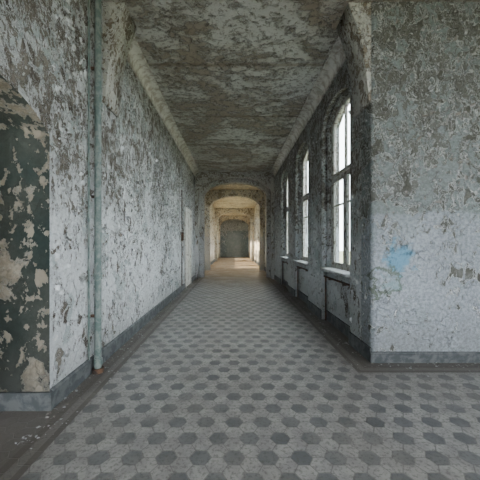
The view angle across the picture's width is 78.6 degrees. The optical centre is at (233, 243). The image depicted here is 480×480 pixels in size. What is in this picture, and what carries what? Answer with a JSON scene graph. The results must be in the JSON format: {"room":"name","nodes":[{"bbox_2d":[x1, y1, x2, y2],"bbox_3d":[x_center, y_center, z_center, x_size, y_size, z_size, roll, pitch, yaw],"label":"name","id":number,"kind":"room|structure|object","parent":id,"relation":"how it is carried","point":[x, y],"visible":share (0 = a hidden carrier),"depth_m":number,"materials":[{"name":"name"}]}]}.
{"room":"abandoned building corridor","nodes":[
{"label":"abandoned building corridor","id":0,"kind":"room"},
{"bbox_2d":[0,0,194,391],"bbox_3d":[-1.870,-0.735,3.850,0.620,4.270,15.700,0,0,0],"label":"wall","id":1,"kind":"structure","parent":0,"point":[29,298],"depth_m":2.70,"materials":[{"name":"paint"}]},
{"bbox_2d":[0,392,52,410],"bbox_3d":[-1.857,1.325,2.467,0.645,0.150,0.025,0,0,0],"label":"baseboard","id":2,"kind":"structure","parent":1,"relation":"attached to","point":[9,401],"depth_m":2.46,"materials":[{"name":"grey paint"}]},
{"bbox_2d":[88,0,103,374],"bbox_3d":[-1.492,-0.735,3.180,0.135,4.270,0.160,0,0,0],"label":"pipe","id":3,"kind":"object","parent":1,"relation":"attached to","point":[98,368],"visible":1,"depth_m":3.17,"materials":[{"name":"grey metal"}]},
{"bbox_2d":[50,283,184,408],"bbox_3d":[-1.548,1.315,5.840,0.025,0.170,6.720,0,0,0],"label":"baseboard","id":4,"kind":"structure","parent":1,"relation":"attached to","point":[62,389],"depth_m":3.53,"materials":[{"name":"grey paint"}]},
{"bbox_2d":[103,2,136,116],"bbox_3d":[-1.425,-2.275,3.690,0.270,1.190,0.420,0,0,0],"label":"corbel","id":5,"kind":"object","parent":1,"relation":"attached to","point":[119,27],"depth_m":3.56,"materials":[{"name":"paint"}]},
{"bbox_2d":[51,0,194,370],"bbox_3d":[-1.542,-0.761,6.999,0.033,3.736,9.055,0,0,0],"label":"peeling paint","id":6,"kind":"object","parent":1,"relation":"attached to","point":[57,287],"visible":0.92,"depth_m":3.67,"materials":[{"name":"grey paint"}]},
{"bbox_2d":[127,36,199,176],"bbox_3d":[-1.465,-2.775,7.800,0.190,0.190,7.800,0,0,0],"label":"trim","id":7,"kind":"structure","parent":1,"relation":"attached to","point":[136,59],"depth_m":5.55,"materials":[{"name":"paint"}]},
{"bbox_2d":[186,212,189,286],"bbox_3d":[-1.542,0.170,9.800,0.036,2.440,1.000,0,0,0],"label":"leaf","id":8,"kind":"object","parent":1,"relation":"attached to","point":[187,213],"visible":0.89,"depth_m":9.69,"materials":[{"name":"paint"}]},
{"bbox_2d":[184,207,191,288],"bbox_3d":[-1.532,0.115,9.800,0.055,2.570,1.240,0,0,0],"label":"door frame","id":9,"kind":"structure","parent":1,"relation":"attached to","point":[186,209],"depth_m":9.20,"materials":[{"name":"paint"}]},
{"bbox_2d":[211,205,218,260],"bbox_3d":[-1.760,-0.735,23.500,0.400,4.270,15.000,0,0,0],"label":"wall","id":10,"kind":"structure","parent":0,"point":[212,206],"depth_m":22.50,"materials":[{"name":"paint"}]},
{"bbox_2d":[220,219,247,256],"bbox_3d":[-0.025,-0.735,31.150,4.310,4.270,0.300,0,0,0],"label":"wall","id":11,"kind":"structure","parent":0,"point":[233,225],"depth_m":31.00,"materials":[{"name":"paint"}]},
{"bbox_2d":[227,233,240,256],"bbox_3d":[0.000,0.100,30.970,1.500,2.600,0.060,0,0,0],"label":"frame","id":12,"kind":"object","parent":11,"relation":"attached to","point":[227,233],"visible":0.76,"depth_m":30.94,"materials":[{"name":"paint"}]},
{"bbox_2d":[228,234,239,256],"bbox_3d":[0.000,0.150,30.960,1.300,2.500,0.060,0,0,0],"label":"leaves","id":13,"kind":"object","parent":12,"relation":"in","point":[233,239],"visible":0.91,"depth_m":30.93,"materials":[{"name":"paint"}]},
{"bbox_2d":[215,208,253,260],"bbox_3d":[-0.025,-0.735,23.750,4.310,4.270,0.500,0,0,0],"label":"wall","id":14,"kind":"structure","parent":0,"point":[219,212],"depth_m":23.50,"materials":[{"name":"beige paint"}]},
{"bbox_2d":[219,216,249,257],"bbox_3d":[0.035,-0.735,30.000,3.190,4.270,0.400,0,0,0],"label":"wall","id":15,"kind":"structure","parent":0,"point":[222,219],"depth_m":29.80,"materials":[{"name":"beige paint"}]},
{"bbox_2d":[195,172,274,278],"bbox_3d":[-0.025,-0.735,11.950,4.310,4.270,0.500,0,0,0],"label":"wall","id":16,"kind":"structure","parent":0,"point":[267,179],"depth_m":11.70,"materials":[{"name":"paint"}]},
{"bbox_2d":[205,190,264,269],"bbox_3d":[-0.025,-0.735,15.750,4.310,4.270,0.500,0,0,0],"label":"wall","id":17,"kind":"structure","parent":0,"point":[257,196],"depth_m":15.50,"materials":[{"name":"beige paint"}]},
{"bbox_2d":[210,184,259,215],"bbox_3d":[-0.025,-2.970,21.650,4.310,0.200,19.300,0,0,0],"label":"ceiling far section","id":18,"kind":"structure","parent":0,"point":[233,202],"depth_m":19.79,"materials":[{"name":"beige paint"}]},
{"bbox_2d":[0,257,479,479],"bbox_3d":[1.000,1.475,13.650,10.000,0.150,35.300,0,0,0],"label":"floor","id":19,"kind":"structure","parent":0,"point":[232,408],"depth_m":2.51,"materials":[{"name":"tile"}]},
{"bbox_2d":[15,279,478,448],"bbox_3d":[0.714,1.394,6.753,4.606,0.007,9.524,0,0,0],"label":"debris","id":20,"kind":"object","parent":19,"relation":"on","point":[272,279],"visible":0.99,"depth_m":3.40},
{"bbox_2d":[250,195,265,266],"bbox_3d":[1.830,-0.735,21.775,0.400,4.270,18.450,0,0,0],"label":"wall","id":21,"kind":"structure","parent":0,"point":[256,209],"depth_m":21.23,"materials":[{"name":"paint"}]},
{"bbox_2d":[211,259,265,270],"bbox_3d":[0.035,1.300,18.025,3.190,0.200,10.950,0,0,0],"label":"baseboard","id":22,"kind":"structure","parent":21,"relation":"attached to","point":[213,261],"depth_m":20.50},
{"bbox_2d":[102,0,479,171],"bbox_3d":[1.000,-2.970,4.000,10.000,0.200,16.000,0,0,0],"label":"ceiling","id":23,"kind":"structure","parent":0,"point":[235,77],"depth_m":4.66,"materials":[{"name":"grey paint"}]},
{"bbox_2d":[275,59,360,338],"bbox_3d":[1.840,-0.735,7.725,0.220,4.270,7.950,0,0,0],"label":"wall","id":24,"kind":"structure","parent":0,"point":[338,295],"depth_m":5.42,"materials":[{"name":"grey paint"}]},
{"bbox_2d":[285,207,287,254],"bbox_3d":[1.812,-0.970,9.525,0.085,2.680,1.170,0,0,0],"label":"bars","id":25,"kind":"object","parent":24,"relation":"attached to","point":[287,207],"visible":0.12,"depth_m":10.06,"materials":[{"name":"paint"}]},
{"bbox_2d":[286,175,287,256],"bbox_3d":[1.835,-0.970,9.525,0.070,2.800,1.290,0,0,0],"label":"frame","id":26,"kind":"object","parent":24,"relation":"attached to","point":[287,175],"visible":0.19,"depth_m":10.11,"materials":[{"name":"paint"}]},
{"bbox_2d":[297,267,297,296],"bbox_3d":[1.680,1.000,7.720,0.028,0.800,0.028,0,0,0],"label":"pipe","id":27,"kind":"object","parent":24,"relation":"attached to","point":[297,267],"depth_m":7.71,"materials":[{"name":"grey metal"}]},
{"bbox_2d":[293,260,307,264],"bbox_3d":[1.685,0.453,7.125,0.230,0.045,1.290,0,0,0],"label":"sill","id":28,"kind":"structure","parent":24,"relation":"attached to","point":[302,262],"depth_m":7.20,"materials":[{"name":"stone"}]},
{"bbox_2d":[301,193,307,258],"bbox_3d":[1.812,-0.970,7.125,0.085,2.680,1.170,0,0,0],"label":"bars","id":29,"kind":"object","parent":24,"relation":"attached to","point":[305,195],"visible":0.36,"depth_m":7.66,"materials":[{"name":"paint"}]},
{"bbox_2d":[302,147,307,261],"bbox_3d":[1.835,-0.970,7.125,0.070,2.800,1.290,0,0,0],"label":"frame","id":30,"kind":"object","parent":24,"relation":"attached to","point":[306,151],"visible":0.34,"depth_m":7.71,"materials":[{"name":"paint"}]},
{"bbox_2d":[270,36,345,176],"bbox_3d":[1.535,-2.775,7.800,0.190,0.190,7.800,0,0,0],"label":"trim","id":31,"kind":"structure","parent":24,"relation":"attached to","point":[336,58],"depth_m":5.57,"materials":[{"name":"paint"}]},
{"bbox_2d":[275,84,366,327],"bbox_3d":[1.612,-0.758,7.557,0.032,3.756,7.963,0,0,0],"label":"peeling paint","id":32,"kind":"object","parent":24,"relation":"attached to","point":[349,111],"visible":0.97,"depth_m":5.98,"materials":[{"name":"grey paint"}]},
{"bbox_2d":[274,275,371,361],"bbox_3d":[1.669,1.315,7.585,0.122,0.170,8.230,0,0,0],"label":"baseboard","id":33,"kind":"structure","parent":24,"relation":"attached to","point":[354,341],"depth_m":4.79,"materials":[{"name":"grey paint"}]},
{"bbox_2d":[325,278,325,320],"bbox_3d":[1.680,1.000,5.370,0.028,0.800,0.028,0,0,0],"label":"pipe","id":34,"kind":"object","parent":24,"relation":"attached to","point":[325,278],"depth_m":5.36,"materials":[{"name":"grey metal"}]},
{"bbox_2d":[319,267,349,276],"bbox_3d":[1.685,0.453,4.785,0.230,0.045,1.270,0,0,0],"label":"sill","id":35,"kind":"structure","parent":24,"relation":"attached to","point":[335,271],"depth_m":4.67,"materials":[{"name":"stone"}]},
{"bbox_2d":[324,275,349,285],"bbox_3d":[1.680,0.600,4.785,0.032,0.032,1.330,0,0,0],"label":"pipe","id":36,"kind":"object","parent":24,"relation":"attached to","point":[347,284],"visible":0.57,"depth_m":4.72,"materials":[{"name":"black metal"}]},
{"bbox_2d":[331,102,349,267],"bbox_3d":[1.812,-0.970,4.785,0.085,2.680,1.150,0,0,0],"label":"bars","id":37,"kind":"object","parent":24,"relation":"attached to","point":[346,165],"visible":0.67,"depth_m":4.77,"materials":[{"name":"paint"}]},
{"bbox_2d":[331,93,349,271],"bbox_3d":[1.835,-0.970,4.785,0.070,2.800,1.270,0,0,0],"label":"frame","id":38,"kind":"object","parent":24,"relation":"attached to","point":[347,98],"visible":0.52,"depth_m":5.20,"materials":[{"name":"paint"}]},
{"bbox_2d":[336,2,370,117],"bbox_3d":[1.495,-2.275,3.690,0.270,1.190,0.420,0,0,0],"label":"corbel","id":39,"kind":"object","parent":24,"relation":"attached to","point":[353,28],"depth_m":3.57,"materials":[{"name":"paint"}]},
{"bbox_2d":[361,2,479,351],"bbox_3d":[3.815,-0.735,3.610,4.370,4.270,0.280,0,0,0],"label":"wall","id":40,"kind":"structure","parent":0,"point":[421,277],"depth_m":3.47,"materials":[{"name":"paint"}]},
{"bbox_2d":[370,352,479,362],"bbox_3d":[3.804,1.337,3.458,4.392,0.125,0.025,0,0,0],"label":"baseboard","id":41,"kind":"structure","parent":40,"relation":"attached to","point":[375,357],"depth_m":3.44,"materials":[{"name":"grey paint"}]},
{"bbox_2d":[384,18,479,225],"bbox_3d":[2.497,-1.442,3.454,1.450,2.469,0.029,0,0,0],"label":"peeling paint","id":42,"kind":"object","parent":40,"relation":"attached to","point":[397,20],"visible":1,"depth_m":3.47,"materials":[{"name":"grey paint"}]},
{"label":"outside","id":43,"kind":"structure","parent":0,"visible":0},
{"bbox_2d":[339,251,342,262],"bbox_3d":[0.000,1.950,20.000,120.000,0.100,120.000,0,0,0],"label":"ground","id":44,"kind":"structure","parent":43,"point":[340,252],"depth_m":44.55,"materials":[{"name":"plant"}]}
]}

